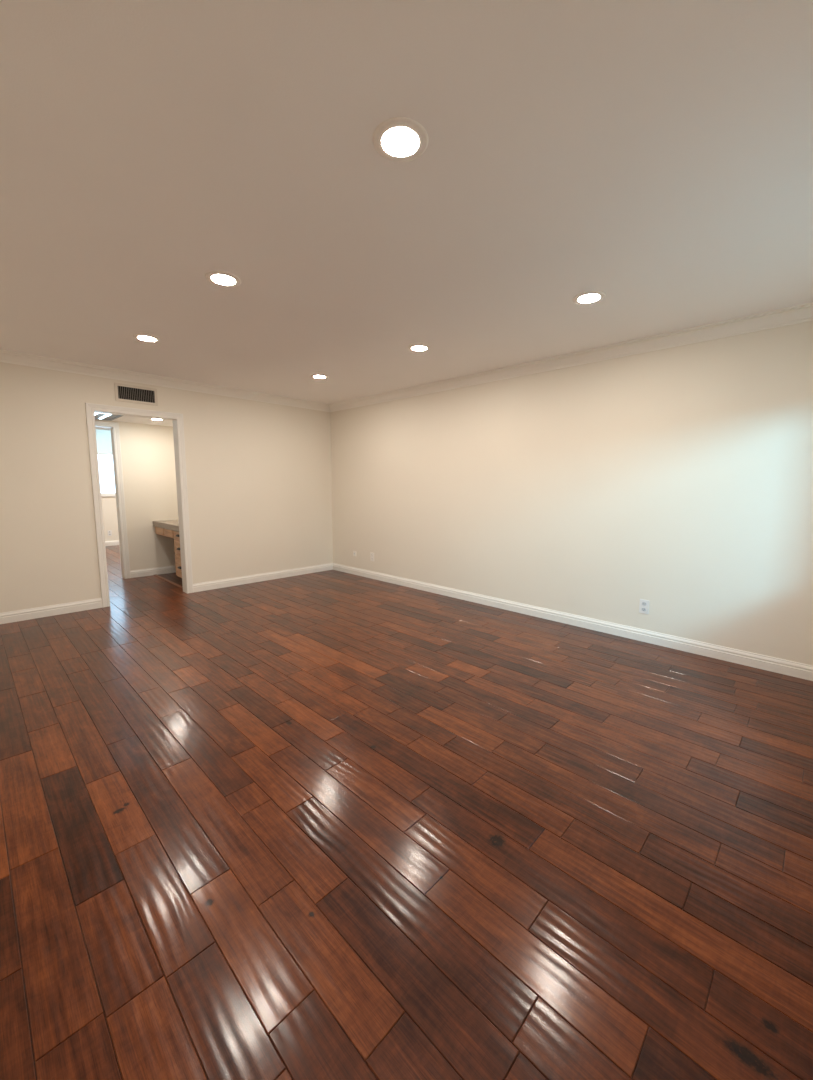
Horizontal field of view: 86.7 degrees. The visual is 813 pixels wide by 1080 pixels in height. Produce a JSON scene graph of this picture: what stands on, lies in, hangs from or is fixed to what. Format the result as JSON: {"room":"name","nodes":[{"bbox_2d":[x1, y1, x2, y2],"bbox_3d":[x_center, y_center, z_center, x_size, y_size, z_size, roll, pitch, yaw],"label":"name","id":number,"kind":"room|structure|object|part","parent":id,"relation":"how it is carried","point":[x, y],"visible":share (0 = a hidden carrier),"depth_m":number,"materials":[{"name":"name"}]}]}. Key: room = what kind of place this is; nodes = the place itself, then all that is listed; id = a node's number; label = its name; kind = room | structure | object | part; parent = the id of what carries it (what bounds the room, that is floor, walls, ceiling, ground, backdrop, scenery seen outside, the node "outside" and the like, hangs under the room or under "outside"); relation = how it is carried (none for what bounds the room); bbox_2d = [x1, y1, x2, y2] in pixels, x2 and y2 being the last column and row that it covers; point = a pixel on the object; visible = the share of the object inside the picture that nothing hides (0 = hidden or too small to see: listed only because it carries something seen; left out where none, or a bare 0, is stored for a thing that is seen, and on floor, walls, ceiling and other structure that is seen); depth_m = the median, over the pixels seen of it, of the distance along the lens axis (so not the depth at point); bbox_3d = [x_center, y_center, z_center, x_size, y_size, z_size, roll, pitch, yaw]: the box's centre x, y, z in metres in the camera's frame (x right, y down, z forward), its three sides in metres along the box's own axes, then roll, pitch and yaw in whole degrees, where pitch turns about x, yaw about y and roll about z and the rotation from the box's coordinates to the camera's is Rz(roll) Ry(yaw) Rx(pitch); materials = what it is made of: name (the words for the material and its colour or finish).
{"room":"empty living room","nodes":[
{"label":"empty living room","id":0,"kind":"room"},
{"bbox_2d":[101,496,118,540],"bbox_3d":[-6.334,-1.084,8.799,0.120,2.440,4.136,7,10,44],"label":"wall","id":1,"kind":"structure","parent":0,"point":[109,509],"depth_m":8.96,"materials":[{"name":"beige paint"}]},
{"bbox_2d":[95,427,111,454],"bbox_3d":[-6.265,-2.007,8.693,0.040,0.547,1.480,7,10,44],"label":"window","id":2,"kind":"structure","parent":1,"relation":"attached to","point":[103,435],"depth_m":8.78,"materials":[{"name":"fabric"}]},
{"bbox_2d":[101,493,115,496],"bbox_3d":[-6.273,-1.587,8.752,0.120,1.400,1.560,7,10,44],"label":"window","id":3,"kind":"structure","parent":1,"relation":"in","point":[102,494],"depth_m":8.90,"materials":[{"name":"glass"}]},
{"bbox_2d":[105,540,118,545],"bbox_3d":[-6.292,0.082,8.899,0.016,0.102,3.896,7,10,44],"label":"baseboard","id":4,"kind":"structure","parent":1,"relation":"attached to","point":[116,542],"depth_m":9.01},
{"bbox_2d":[97,416,172,426],"bbox_3d":[-3.535,-1.523,4.994,1.310,0.100,2.450,7,10,44],"label":"ceiling","id":5,"kind":"structure","parent":0,"point":[130,419],"depth_m":5.64,"materials":[{"name":"paint"}]},
{"bbox_2d":[94,413,122,420],"bbox_3d":[-3.741,-1.470,5.026,0.660,0.016,0.640,7,10,44],"label":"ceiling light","id":6,"kind":"object","parent":5,"relation":"attached to","point":[100,416],"visible":0.23,"depth_m":5.21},
{"bbox_3d":[-3.741,-1.474,5.026,0.610,0.005,0.590,7,10,44],"label":"backing panel","id":7,"kind":"part","parent":6,"relation":"part of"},
{"bbox_2d":[95,419,177,570],"bbox_3d":[-3.550,-0.728,6.120,0.120,2.440,4.136,7,10,44],"label":"wall","id":8,"kind":"structure","parent":0,"point":[147,450],"depth_m":6.00,"materials":[{"name":"beige paint"}]},
{"bbox_2d":[95,420,130,578],"bbox_3d":[-4.155,-0.478,5.524,0.161,2.086,0.898,7,10,44],"label":"door frame","id":9,"kind":"structure","parent":8,"relation":"in","point":[114,426],"depth_m":5.76,"materials":[{"name":"white wood"}]},
{"bbox_3d":[-4.206,-0.484,5.573,0.020,2.086,0.898,7,10,44],"label":"casing","id":10,"kind":"part","parent":9,"relation":"part of","materials":[{"name":"white wood"}]},
{"bbox_2d":[130,565,175,577],"bbox_3d":[-3.480,0.434,6.250,0.016,0.102,0.920,7,10,44],"label":"baseboard","id":11,"kind":"structure","parent":8,"relation":"attached to","point":[167,569],"depth_m":6.11,"materials":[{"name":"white wood"}]},
{"bbox_2d":[0,362,332,612],"bbox_3d":[-2.646,-0.582,5.007,0.120,2.440,4.486,7,10,44],"label":"wall","id":12,"kind":"structure","parent":0,"point":[259,475],"depth_m":4.97,"materials":[{"name":"beige paint"}]},
{"bbox_2d":[0,598,102,623],"bbox_3d":[-3.636,0.711,4.053,0.016,0.102,1.285,7,10,44],"label":"baseboard","id":13,"kind":"structure","parent":12,"relation":"attached to","point":[39,612],"depth_m":4.20,"materials":[{"name":"white wood"}]},
{"bbox_2d":[114,383,157,405],"bbox_3d":[-2.859,-1.541,4.564,0.012,0.180,0.394,7,10,44],"label":"air vent","id":14,"kind":"object","parent":12,"relation":"in","point":[123,392],"visible":1,"depth_m":4.56,"materials":[{"name":"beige metal"}]},
{"bbox_2d":[85,403,192,606],"bbox_3d":[-2.916,-0.370,4.755,0.161,2.080,0.905,7,10,44],"label":"door frame","id":15,"kind":"structure","parent":12,"relation":"in","point":[177,418],"depth_m":4.63,"materials":[{"name":"white wood"}]},
{"bbox_2d":[0,349,329,411],"bbox_3d":[-2.565,-1.738,4.788,0.088,0.090,4.246,7,10,44],"label":"crown molding","id":16,"kind":"structure","parent":12,"relation":"attached to","point":[6,356],"depth_m":4.57,"materials":[{"name":"white paint"}]},
{"bbox_2d":[193,563,332,592],"bbox_3d":[-1.842,0.490,5.887,0.016,0.102,2.056,7,10,44],"label":"baseboard","id":17,"kind":"structure","parent":12,"relation":"attached to","point":[210,585],"depth_m":5.75,"materials":[{"name":"white wood"}]},
{"bbox_2d":[0,545,812,1079],"bbox_3d":[-2.471,0.662,4.986,11.110,0.020,4.346,7,10,44],"label":"floor","id":18,"kind":"structure","parent":0,"point":[329,824],"depth_m":1.55,"materials":[{"name":"brown wood"}]},
{"bbox_2d":[155,527,181,577],"bbox_3d":[-2.912,0.185,5.876,1.260,0.697,0.598,7,10,44],"label":"desk","id":19,"kind":"object","parent":18,"relation":"on","point":[160,531],"visible":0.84,"depth_m":5.54,"materials":[{"name":"brown wood"}]},
{"bbox_3d":[-3.409,-0.125,5.952,0.335,0.093,0.016,7,10,44],"label":"false drawer","id":20,"kind":"part","parent":19,"relation":"part of","materials":[{"name":"brown wood"}]},
{"bbox_2d":[153,520,178,531],"bbox_3d":[-2.906,-0.198,5.833,1.293,0.073,0.595,7,10,44],"label":"countertop","id":21,"kind":"structure","parent":19,"relation":"on","point":[173,525],"depth_m":5.75,"materials":[{"name":"stone"}]},
{"bbox_3d":[-3.143,-0.091,5.697,0.335,0.093,0.016,7,10,44],"label":"false drawer","id":22,"kind":"part","parent":19,"relation":"part of","materials":[{"name":"brown wood"}]},
{"bbox_3d":[-2.824,-0.051,5.388,0.472,0.090,0.018,7,10,44],"label":"drawer","id":23,"kind":"part","parent":19,"relation":"part of","materials":[{"name":"brown wood"}]},
{"bbox_3d":[-2.824,0.100,5.407,0.472,0.175,0.018,7,10,44],"label":"drawer","id":24,"kind":"part","parent":19,"relation":"part of","materials":[{"name":"brown wood"}]},
{"bbox_3d":[-2.826,0.343,5.438,0.472,0.275,0.018,7,10,44],"label":"drawer","id":25,"kind":"part","parent":19,"relation":"part of","materials":[{"name":"brown wood"}]},
{"bbox_2d":[154,574,182,588],"bbox_3d":[-3.127,0.554,5.698,1.274,0.008,0.035,7,10,44],"label":"floor strip","id":26,"kind":"object","parent":18,"relation":"on","point":[156,575],"visible":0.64,"depth_m":5.70,"materials":[{"name":"brown wood"}]},
{"bbox_2d":[0,0,812,403],"bbox_3d":[-0.551,-1.585,2.837,5.940,0.120,4.486,7,10,44],"label":"ceiling","id":27,"kind":"structure","parent":0,"point":[655,157],"depth_m":1.64,"materials":[{"name":"paint"}]},
{"bbox_2d":[133,334,159,341],"bbox_3d":[-2.068,-1.603,3.430,0.188,0.010,0.188,7,10,44],"label":"recessed light","id":28,"kind":"object","parent":27,"relation":"in","point":[143,337],"visible":1,"depth_m":3.41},
{"bbox_2d":[205,271,240,286],"bbox_3d":[-1.035,-1.471,2.436,0.188,0.010,0.188,7,10,44],"label":"recessed light","id":29,"kind":"object","parent":27,"relation":"in","point":[221,278],"visible":1,"depth_m":2.42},
{"bbox_2d":[311,374,327,378],"bbox_3d":[-0.930,-1.746,4.609,0.188,0.010,0.188,7,10,44],"label":"recessed light","id":30,"kind":"object","parent":27,"relation":"in","point":[317,376],"visible":1,"depth_m":4.58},
{"bbox_2d":[373,117,427,161],"bbox_3d":[-0.020,-1.341,1.452,0.188,0.010,0.188,7,10,44],"label":"recessed light","id":31,"kind":"object","parent":27,"relation":"in","point":[397,139],"visible":1,"depth_m":1.44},
{"bbox_2d":[408,344,429,351],"bbox_3d":[0.107,-1.616,3.632,0.188,0.010,0.188,7,10,44],"label":"recessed light","id":32,"kind":"object","parent":27,"relation":"in","point":[417,347],"visible":1,"depth_m":3.61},
{"bbox_2d":[573,291,605,303],"bbox_3d":[1.122,-1.485,2.648,0.188,0.010,0.188,7,10,44],"label":"recessed light","id":33,"kind":"object","parent":27,"relation":"in","point":[589,297],"visible":1,"depth_m":2.63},
{"bbox_2d":[331,321,812,665],"bbox_3d":[1.005,-0.497,4.511,5.820,2.440,0.120,7,10,44],"label":"wall","id":34,"kind":"structure","parent":0,"point":[679,479],"depth_m":3.66,"materials":[{"name":"beige paint"}]},
{"bbox_2d":[370,552,373,560],"bbox_3d":[-0.474,0.234,5.956,0.072,0.116,0.009,7,10,44],"label":"wall outlet","id":35,"kind":"object","parent":34,"relation":"attached to","point":[371,554],"visible":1,"depth_m":5.96,"materials":[{"name":"beige plastic"}]},
{"bbox_2d":[329,302,812,411],"bbox_3d":[0.897,-1.659,4.331,5.700,0.090,0.088,7,10,44],"label":"crown molding","id":36,"kind":"structure","parent":34,"relation":"attached to","point":[801,313],"depth_m":3.53,"materials":[{"name":"white paint"}]},
{"bbox_2d":[333,563,812,680],"bbox_3d":[0.908,0.663,4.651,5.700,0.102,0.016,7,10,44],"label":"baseboard","id":37,"kind":"structure","parent":34,"relation":"attached to","point":[786,667],"depth_m":3.75,"materials":[{"name":"white wood"}]},
{"bbox_2d":[639,599,648,613],"bbox_3d":[1.982,0.556,3.592,0.072,0.116,0.009,7,10,44],"label":"wall outlet","id":38,"kind":"object","parent":34,"relation":"attached to","point":[644,604],"visible":1,"depth_m":3.59,"materials":[{"name":"white plastic"}]}
]}

